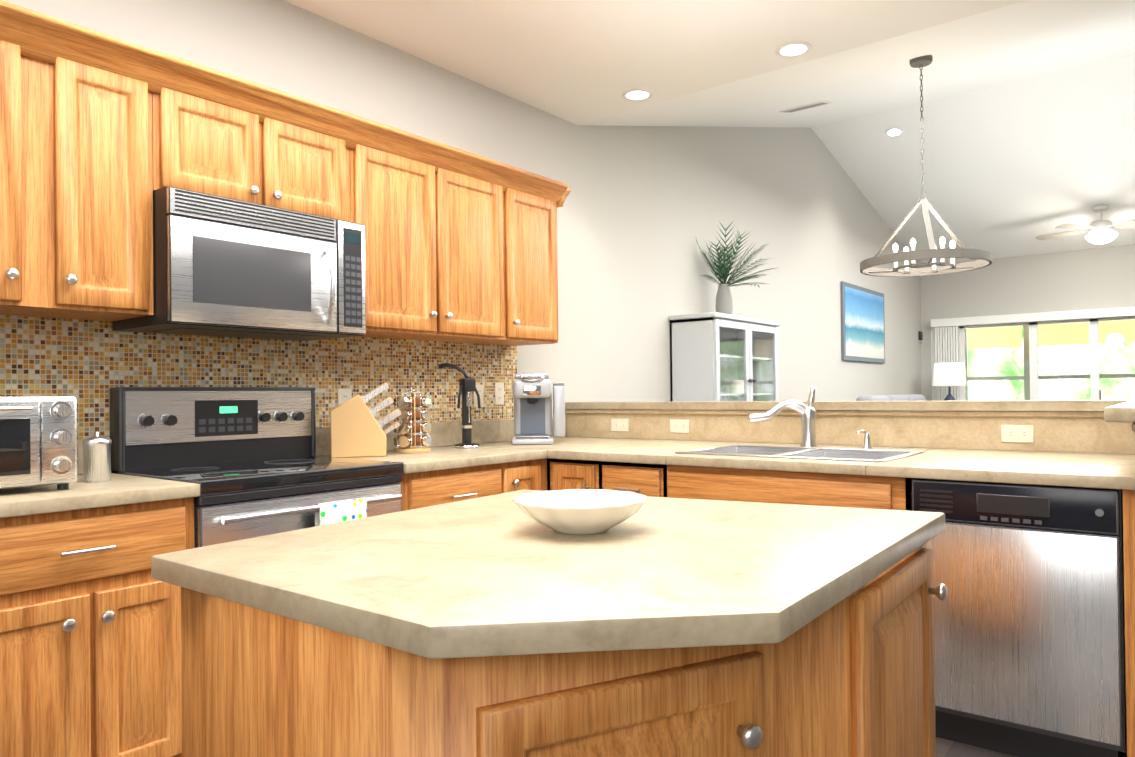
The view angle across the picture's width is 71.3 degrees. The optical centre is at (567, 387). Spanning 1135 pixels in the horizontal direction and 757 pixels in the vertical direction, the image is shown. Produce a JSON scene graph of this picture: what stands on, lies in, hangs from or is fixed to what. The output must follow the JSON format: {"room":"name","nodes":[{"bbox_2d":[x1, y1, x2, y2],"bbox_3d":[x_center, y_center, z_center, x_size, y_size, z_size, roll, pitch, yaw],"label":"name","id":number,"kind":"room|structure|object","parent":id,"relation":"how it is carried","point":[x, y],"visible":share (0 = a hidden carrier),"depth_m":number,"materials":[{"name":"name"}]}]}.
{"room":"kitchen","nodes":[
{"label":"kitchen","id":0,"kind":"room"},
{"bbox_2d":[2,0,921,472],"bbox_3d":[0.429,-0.701,5.470,0.150,3.810,14.650,-1,-1,38],"label":"wall","id":1,"kind":"structure","parent":0,"point":[642,210],"depth_m":5.35,"materials":[{"name":"grey paint"}]},
{"bbox_2d":[0,40,47,315],"bbox_3d":[-1.806,-0.616,2.240,0.347,0.766,0.430,-1,-1,38],"label":"upper cabinet","id":2,"kind":"object","parent":1,"relation":"attached to","point":[23,80],"depth_m":2.29,"materials":[{"name":"brown wood"}]},
{"bbox_2d":[0,0,570,207],"bbox_3d":[-1.226,-1.012,2.930,0.409,0.106,3.612,-1,-1,38],"label":"crown molding","id":3,"kind":"structure","parent":2,"relation":"attached to","point":[39,36],"depth_m":2.74,"materials":[{"name":"brown wood"}]},
{"bbox_2d":[29,57,153,321],"bbox_3d":[-1.570,-0.617,2.537,0.347,0.766,0.328,-1,-1,38],"label":"upper cabinet","id":4,"kind":"object","parent":1,"relation":"attached to","point":[76,200],"depth_m":2.43,"materials":[{"name":"brown wood"}]},
{"bbox_2d":[152,87,349,221],"bbox_3d":[-1.219,-0.821,2.959,0.379,0.356,0.767,-1,-1,38],"label":"upper cabinet","id":5,"kind":"object","parent":1,"relation":"attached to","point":[200,145],"visible":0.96,"depth_m":2.81,"materials":[{"name":"brown wood"}]},
{"bbox_2d":[112,187,365,340],"bbox_3d":[-1.170,-0.420,2.921,0.491,0.440,0.763,-1,-1,38],"label":"microwave","id":6,"kind":"object","parent":5,"relation":"attached to","point":[225,267],"visible":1,"depth_m":2.74,"materials":[{"name":"silver metal"}]},
{"bbox_2d":[0,315,516,438],"bbox_3d":[-1.514,-0.034,2.873,0.008,0.415,3.965,-1,-1,38],"label":"backsplash","id":7,"kind":"structure","parent":1,"relation":"attached to","point":[87,364],"depth_m":3.12,"materials":[{"name":"tile"}]},
{"bbox_2d":[338,389,351,405],"bbox_3d":[-0.990,0.063,3.519,0.008,0.118,0.072,-1,-1,38],"label":"electrical outlet","id":8,"kind":"object","parent":7,"relation":"attached to","point":[344,395],"visible":0.46,"depth_m":3.51,"materials":[{"name":"beige plastic"}]},
{"bbox_2d":[474,385,483,406],"bbox_3d":[-0.468,0.043,4.178,0.008,0.118,0.072,-1,-1,38],"label":"electrical outlet","id":9,"kind":"object","parent":7,"relation":"attached to","point":[480,389],"visible":0.77,"depth_m":4.18,"materials":[{"name":"beige plastic"}]},
{"bbox_2d":[495,383,503,404],"bbox_3d":[-0.369,0.033,4.304,0.008,0.118,0.072,-1,-1,38],"label":"electrical outlet","id":10,"kind":"object","parent":7,"relation":"attached to","point":[499,393],"visible":1,"depth_m":4.30,"materials":[{"name":"beige plastic"}]},
{"bbox_2d":[350,144,509,343],"bbox_3d":[-0.714,-0.617,3.619,0.347,0.766,0.892,-1,-1,38],"label":"upper cabinet","id":11,"kind":"object","parent":1,"relation":"attached to","point":[450,256],"depth_m":3.49,"materials":[{"name":"brown wood"}]},
{"bbox_2d":[488,189,557,345],"bbox_3d":[-0.307,-0.617,4.134,0.347,0.766,0.420,-1,-1,38],"label":"upper cabinet","id":12,"kind":"object","parent":1,"relation":"attached to","point":[533,219],"depth_m":4.03,"materials":[{"name":"brown wood"}]},
{"bbox_2d":[841,281,884,362],"bbox_3d":[3.413,-0.724,9.090,0.031,0.850,1.450,-1,-1,38],"label":"painting","id":13,"kind":"object","parent":1,"relation":"attached to","point":[862,326],"visible":1,"depth_m":8.98,"materials":[{"name":"blue"}]},
{"bbox_2d":[918,331,922,342],"bbox_3d":[4.894,-0.704,10.960,0.033,0.150,0.100,-1,-1,38],"label":"wall device","id":14,"kind":"object","parent":1,"relation":"attached to","point":[920,335],"visible":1,"depth_m":10.93,"materials":[{"name":"black plastic"}]},
{"bbox_2d":[284,0,1134,265],"bbox_3d":[3.236,-2.231,3.248,7.350,1.110,14.650,-1,-1,38],"label":"ceiling","id":15,"kind":"structure","parent":0,"point":[577,62],"depth_m":4.82,"materials":[{"name":"white paint"}]},
{"bbox_2d":[622,89,652,100],"bbox_3d":[0.391,-1.631,4.410,0.174,0.007,0.174,-1,-1,38],"label":"recessed light","id":16,"kind":"object","parent":15,"relation":"in","point":[637,95],"visible":1,"depth_m":4.40,"materials":[{"name":"white"}]},
{"bbox_2d":[775,42,811,57],"bbox_3d":[1.100,-1.644,3.848,0.174,0.007,0.174,-1,-1,38],"label":"recessed light","id":17,"kind":"object","parent":15,"relation":"in","point":[792,49],"visible":1,"depth_m":3.84,"materials":[{"name":"white"}]},
{"bbox_2d":[779,101,831,112],"bbox_3d":[1.801,-2.124,5.986,0.340,0.055,0.195,-1,-1,38],"label":"ceiling vent","id":18,"kind":"object","parent":15,"relation":"in","point":[806,106],"visible":1,"depth_m":5.95,"materials":[{"name":"white metal"}]},
{"bbox_2d":[885,128,903,136],"bbox_3d":[3.228,-2.523,7.813,0.174,0.044,0.170,-1,-1,38],"label":"recessed light","id":19,"kind":"object","parent":15,"relation":"in","point":[891,132],"visible":1,"depth_m":7.81,"materials":[{"name":"white"}]},
{"bbox_2d":[860,55,991,276],"bbox_3d":[2.024,-1.276,4.508,0.684,1.208,0.684,-1,-1,38],"label":"pendant chandelier","id":20,"kind":"object","parent":15,"relation":"hanging from","point":[933,253],"visible":1,"depth_m":4.48,"materials":[{"name":"grey metal"}]},
{"bbox_2d":[1035,205,1134,243],"bbox_3d":[5.903,-1.798,8.767,1.274,0.418,1.246,-1,-1,38],"label":"ceiling fan","id":21,"kind":"object","parent":15,"relation":"hanging from","point":[1101,231],"visible":1,"depth_m":8.65,"materials":[{"name":"white"}]},
{"bbox_2d":[566,436,1112,453],"bbox_3d":[1.223,0.644,3.885,3.025,1.075,0.150,-1,-1,38],"label":"wall","id":22,"kind":"structure","parent":0,"point":[856,445],"depth_m":3.60,"materials":[{"name":"grey paint"}]},
{"bbox_2d":[565,409,1120,453],"bbox_3d":[1.103,0.190,3.863,2.873,0.164,0.034,-1,-1,38],"label":"backsplash","id":23,"kind":"structure","parent":22,"relation":"attached to","point":[1078,431],"depth_m":3.61,"materials":[{"name":"stone"}]},
{"bbox_2d":[611,419,628,431],"bbox_3d":[0.297,0.212,4.502,0.118,0.072,0.008,-1,-1,38],"label":"electrical outlet","id":24,"kind":"object","parent":23,"relation":"attached to","point":[619,424],"visible":1,"depth_m":4.50,"materials":[{"name":"beige plastic"}]},
{"bbox_2d":[670,419,688,432],"bbox_3d":[0.603,0.207,4.260,0.118,0.072,0.008,-1,-1,38],"label":"electrical outlet","id":25,"kind":"object","parent":23,"relation":"attached to","point":[679,426],"visible":1,"depth_m":4.26,"materials":[{"name":"beige plastic"}]},
{"bbox_2d":[1001,425,1033,442],"bbox_3d":[1.858,0.190,3.267,0.118,0.072,0.008,-1,-1,38],"label":"electrical outlet","id":26,"kind":"object","parent":23,"relation":"attached to","point":[1018,433],"visible":1,"depth_m":3.27,"materials":[{"name":"beige plastic"}]},
{"bbox_2d":[565,400,1134,422],"bbox_3d":[0.885,0.087,3.420,3.083,0.040,1.500,-1,-1,38],"label":"half wall cap","id":27,"kind":"object","parent":22,"relation":"on","point":[1119,410],"visible":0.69,"depth_m":3.49,"materials":[{"name":"stone"}]},
{"bbox_2d":[1121,422,1134,453],"bbox_3d":[1.844,0.171,2.508,0.028,0.164,1.200,-1,-1,38],"label":"backsplash","id":28,"kind":"structure","parent":22,"relation":"attached to","point":[1127,429],"depth_m":3.04,"materials":[{"name":"stone"}]},
{"bbox_2d":[920,244,1134,400],"bbox_3d":[7.756,-0.297,8.917,7.350,2.900,0.150,-1,-1,38],"label":"wall","id":29,"kind":"structure","parent":0,"point":[1095,278],"depth_m":10.22,"materials":[{"name":"grey paint"}]},
{"bbox_2d":[931,316,1134,400],"bbox_3d":[6.595,0.107,9.777,3.890,2.130,0.082,-1,-1,38],"label":"door","id":30,"kind":"structure","parent":29,"relation":"in","point":[1094,376],"depth_m":10.20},
{"bbox_2d":[930,306,1134,400],"bbox_3d":[6.558,0.087,9.691,3.900,2.110,0.096,-1,-1,38],"label":"blind valance","id":31,"kind":"object","parent":30,"relation":"attached to","point":[946,340],"visible":0.65,"depth_m":10.55,"materials":[{"name":"white"}]},
{"bbox_2d":[936,737,1126,756],"bbox_3d":[4.127,1.204,4.298,7.350,0.100,17.400,-1,-1,38],"label":"floor","id":32,"kind":"structure","parent":0,"point":[946,748],"depth_m":2.54,"materials":[{"name":"grey tile"}]},
{"bbox_2d":[0,497,193,756],"bbox_3d":[-1.532,0.763,2.318,0.639,0.872,0.592,-1,-1,38],"label":"base cabinet","id":33,"kind":"object","parent":32,"relation":"on","point":[90,637],"visible":0.92,"depth_m":2.12,"materials":[{"name":"brown wood"}]},
{"bbox_2d":[0,439,199,517],"bbox_3d":[-1.915,0.248,1.830,0.659,0.158,1.832,-1,-1,38],"label":"countertop","id":34,"kind":"structure","parent":33,"relation":"on","point":[122,489],"depth_m":2.19,"materials":[{"name":"stone"}]},
{"bbox_2d":[0,395,77,489],"bbox_3d":[-1.659,0.156,2.165,0.453,0.264,0.455,-1,-1,38],"label":"toaster oven","id":35,"kind":"object","parent":34,"relation":"on","point":[38,440],"visible":1,"depth_m":2.15,"materials":[{"name":"silver metal"}]},
{"bbox_2d":[82,432,111,481],"bbox_3d":[-1.456,0.212,2.448,0.078,0.152,0.078,-1,-1,38],"label":"canister","id":36,"kind":"object","parent":34,"relation":"on","point":[97,457],"visible":1,"depth_m":2.42,"materials":[{"name":"silver metal"}]},
{"bbox_2d":[109,387,403,547],"bbox_3d":[-1.082,0.596,2.837,0.689,1.205,0.777,-1,-1,38],"label":"stove","id":37,"kind":"object","parent":32,"relation":"on","point":[250,462],"visible":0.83,"depth_m":2.81,"materials":[{"name":"grey metal"}]},
{"bbox_2d":[315,498,366,526],"bbox_3d":[-0.769,0.529,2.695,0.027,0.288,0.190,-1,-1,38],"label":"towel","id":38,"kind":"object","parent":37,"relation":"hanging from","point":[338,511],"visible":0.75,"depth_m":2.68,"materials":[{"name":"fabric"}]},
{"bbox_2d":[397,463,508,510],"bbox_3d":[-0.692,0.763,3.380,0.639,0.872,0.553,-1,-1,38],"label":"base cabinet","id":39,"kind":"object","parent":32,"relation":"on","point":[426,489],"depth_m":3.17,"materials":[{"name":"brown wood"}]},
{"bbox_2d":[316,420,543,473],"bbox_3d":[-0.611,0.247,3.477,0.660,0.158,0.807,-1,-1,38],"label":"countertop","id":40,"kind":"structure","parent":39,"relation":"on","point":[493,439],"depth_m":3.55,"materials":[{"name":"stone"}]},
{"bbox_2d":[330,383,401,457],"bbox_3d":[-0.857,0.134,3.362,0.290,0.310,0.134,0,0,-17],"label":"knife block","id":41,"kind":"object","parent":40,"relation":"on","point":[356,430],"visible":1,"depth_m":3.29,"materials":[{"name":"brown wood"}]},
{"bbox_2d":[393,387,430,452],"bbox_3d":[-0.700,0.143,3.565,0.172,0.292,0.172,-1,-1,38],"label":"spice rack","id":42,"kind":"object","parent":40,"relation":"on","point":[411,402],"visible":1,"depth_m":3.52,"materials":[{"name":"brown wood"}]},
{"bbox_2d":[438,363,480,447],"bbox_3d":[-0.517,0.084,3.836,0.153,0.411,0.174,-1,-1,38],"label":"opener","id":43,"kind":"object","parent":40,"relation":"on","point":[467,385],"visible":1,"depth_m":3.82,"materials":[{"name":"black plastic"}]},
{"bbox_2d":[509,459,544,491],"bbox_3d":[-0.443,0.763,3.694,0.639,0.872,0.249,-1,-1,38],"label":"base cabinet","id":44,"kind":"object","parent":32,"relation":"on","point":[530,474],"depth_m":3.53,"materials":[{"name":"brown wood"}]},
{"bbox_2d":[545,458,546,490],"bbox_3d":[-0.061,0.763,4.177,0.639,0.872,0.982,-1,-1,38],"label":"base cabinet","id":45,"kind":"object","parent":32,"relation":"on","point":[546,458],"depth_m":3.66,"materials":[{"name":"brown wood"}]},
{"bbox_2d":[181,543,946,756],"bbox_3d":[0.052,0.739,1.465,0.997,0.871,1.130,-1,-1,38],"label":"kitchen island","id":46,"kind":"object","parent":32,"relation":"on","point":[852,674],"visible":0.56,"depth_m":1.08,"materials":[{"name":"brown wood"}]},
{"bbox_2d":[151,490,944,658],"bbox_3d":[0.032,0.284,1.476,1.034,0.038,1.188,-1,-1,38],"label":"island countertop","id":47,"kind":"structure","parent":46,"relation":"on","point":[502,574],"depth_m":1.14,"materials":[{"name":"stone"}]},
{"bbox_2d":[512,489,647,534],"bbox_3d":[0.025,0.234,1.468,0.248,0.061,0.248,-1,-1,38],"label":"bowl","id":48,"kind":"object","parent":47,"relation":"on","point":[579,511],"visible":1,"depth_m":1.41,"materials":[{"name":"white ceramic"}]},
{"bbox_2d":[547,458,598,490],"bbox_3d":[0.306,0.757,3.902,0.312,0.872,0.921,-1,-1,38],"label":"base cabinet","id":49,"kind":"object","parent":32,"relation":"on","point":[562,474],"depth_m":3.55,"materials":[{"name":"brown wood"}]},
{"bbox_2d":[599,461,766,502],"bbox_3d":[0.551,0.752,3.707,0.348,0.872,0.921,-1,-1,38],"label":"base cabinet","id":50,"kind":"object","parent":32,"relation":"on","point":[653,480],"depth_m":3.19,"materials":[{"name":"brown wood"}]},
{"bbox_2d":[500,417,1134,489],"bbox_3d":[0.802,0.232,3.490,2.859,0.158,0.967,-1,-1,38],"label":"countertop","id":51,"kind":"structure","parent":50,"relation":"on","point":[1069,469],"depth_m":2.88,"materials":[{"name":"stone"}]},
{"bbox_2d":[512,373,564,444],"bbox_3d":[-0.149,0.107,4.130,0.275,0.362,0.310,-1,0,-2],"label":"coffee maker","id":52,"kind":"object","parent":51,"relation":"on","point":[532,393],"visible":1,"depth_m":4.13,"materials":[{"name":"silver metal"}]},
{"bbox_2d":[749,386,816,446],"bbox_3d":[0.983,0.133,3.610,0.271,0.277,0.184,-1,-1,38],"label":"faucet","id":53,"kind":"object","parent":51,"relation":"on","point":[807,412],"visible":0.98,"depth_m":3.58,"materials":[{"name":"silver metal"}]},
{"bbox_2d":[675,444,924,461],"bbox_3d":[0.955,0.351,3.275,0.856,0.177,0.546,-1,-1,38],"label":"sink","id":54,"kind":"object","parent":51,"relation":"in","point":[869,455],"visible":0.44,"depth_m":3.37,"materials":[{"name":"silver metal"}]},
{"bbox_2d":[856,430,872,448],"bbox_3d":[1.281,0.223,3.406,0.052,0.086,0.075,-1,-1,38],"label":"soap dispenser","id":55,"kind":"object","parent":51,"relation":"on","point":[867,445],"visible":0.9,"depth_m":3.40,"materials":[{"name":"silver metal"}]},
{"bbox_2d":[669,312,779,400],"bbox_3d":[1.237,0.337,6.019,0.398,1.725,1.116,-1,-1,38],"label":"hutch","id":56,"kind":"object","parent":32,"relation":"on","point":[715,356],"visible":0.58,"depth_m":5.72,"materials":[{"name":"grey wood"}]},
{"bbox_2d":[695,223,779,314],"bbox_3d":[1.353,-0.896,6.011,0.608,0.736,0.803,-1,-1,38],"label":"potted plant","id":57,"kind":"object","parent":56,"relation":"on","point":[724,303],"visible":0.98,"depth_m":5.98,"materials":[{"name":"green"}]},
{"bbox_2d":[856,394,925,400],"bbox_3d":[3.680,0.634,8.573,0.940,1.120,2.550,-1,-1,38],"label":"sofa","id":58,"kind":"object","parent":32,"relation":"on","point":[911,397],"visible":0.1,"depth_m":8.40,"materials":[{"name":"grey fabric"}]},
{"bbox_2d":[912,478,1126,756],"bbox_3d":[1.574,0.734,2.710,0.575,0.868,0.658,-1,-1,38],"label":"dishwasher","id":59,"kind":"object","parent":32,"relation":"on","point":[1029,639],"visible":0.81,"depth_m":2.43,"materials":[{"name":"grey metal"}]},
{"bbox_2d":[1122,490,1134,756],"bbox_3d":[1.924,0.729,2.633,0.060,0.871,0.939,-1,-1,38],"label":"cabinet end panel","id":60,"kind":"object","parent":32,"relation":"on","point":[1128,496],"visible":0.86,"depth_m":2.28,"materials":[{"name":"brown wood"}]},
{"bbox_3d":[4.970,0.824,10.262,0.540,0.740,0.600,-1,-1,38],"label":"end table","id":61,"kind":"object","parent":32,"relation":"on","visible":0},
{"bbox_2d":[933,362,966,400],"bbox_3d":[4.962,0.066,10.268,0.400,0.775,0.400,-1,-1,38],"label":"table lamp","id":62,"kind":"object","parent":61,"relation":"on","point":[949,374],"visible":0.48,"depth_m":10.12,"materials":[{"name":"white fabric"}]},
{"bbox_2d":[965,325,1134,399],"bbox_3d":[9.388,-0.098,10.974,7.350,2.500,0.100,-1,-1,38],"label":"window frame","id":63,"kind":"structure","parent":0,"point":[1026,362],"depth_m":12.56,"materials":[{"name":"white"}]},
{"bbox_2d":[968,325,1021,348],"bbox_3d":[6.928,-0.816,12.828,0.772,0.341,0.015,-1,-1,38],"label":"shades","id":64,"kind":"object","parent":63,"relation":"attached to","point":[1014,336],"depth_m":12.81,"materials":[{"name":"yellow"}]},
{"bbox_2d":[1038,322,1088,345],"bbox_3d":[7.672,-0.829,12.239,0.663,0.341,0.015,-1,-1,38],"label":"shades","id":65,"kind":"object","parent":63,"relation":"attached to","point":[1041,331],"depth_m":12.23,"materials":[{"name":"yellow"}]},
{"bbox_2d":[1099,319,1134,343],"bbox_3d":[8.208,-0.838,11.815,0.435,0.341,0.015,-1,-1,38],"label":"shades","id":66,"kind":"object","parent":63,"relation":"attached to","point":[1119,325],"depth_m":11.80,"materials":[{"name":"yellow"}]},
{"label":"outside","id":67,"kind":"structure","parent":0,"visible":0},
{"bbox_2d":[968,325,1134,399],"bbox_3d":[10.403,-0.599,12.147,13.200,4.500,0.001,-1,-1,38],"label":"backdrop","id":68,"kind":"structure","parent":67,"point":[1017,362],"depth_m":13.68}
]}

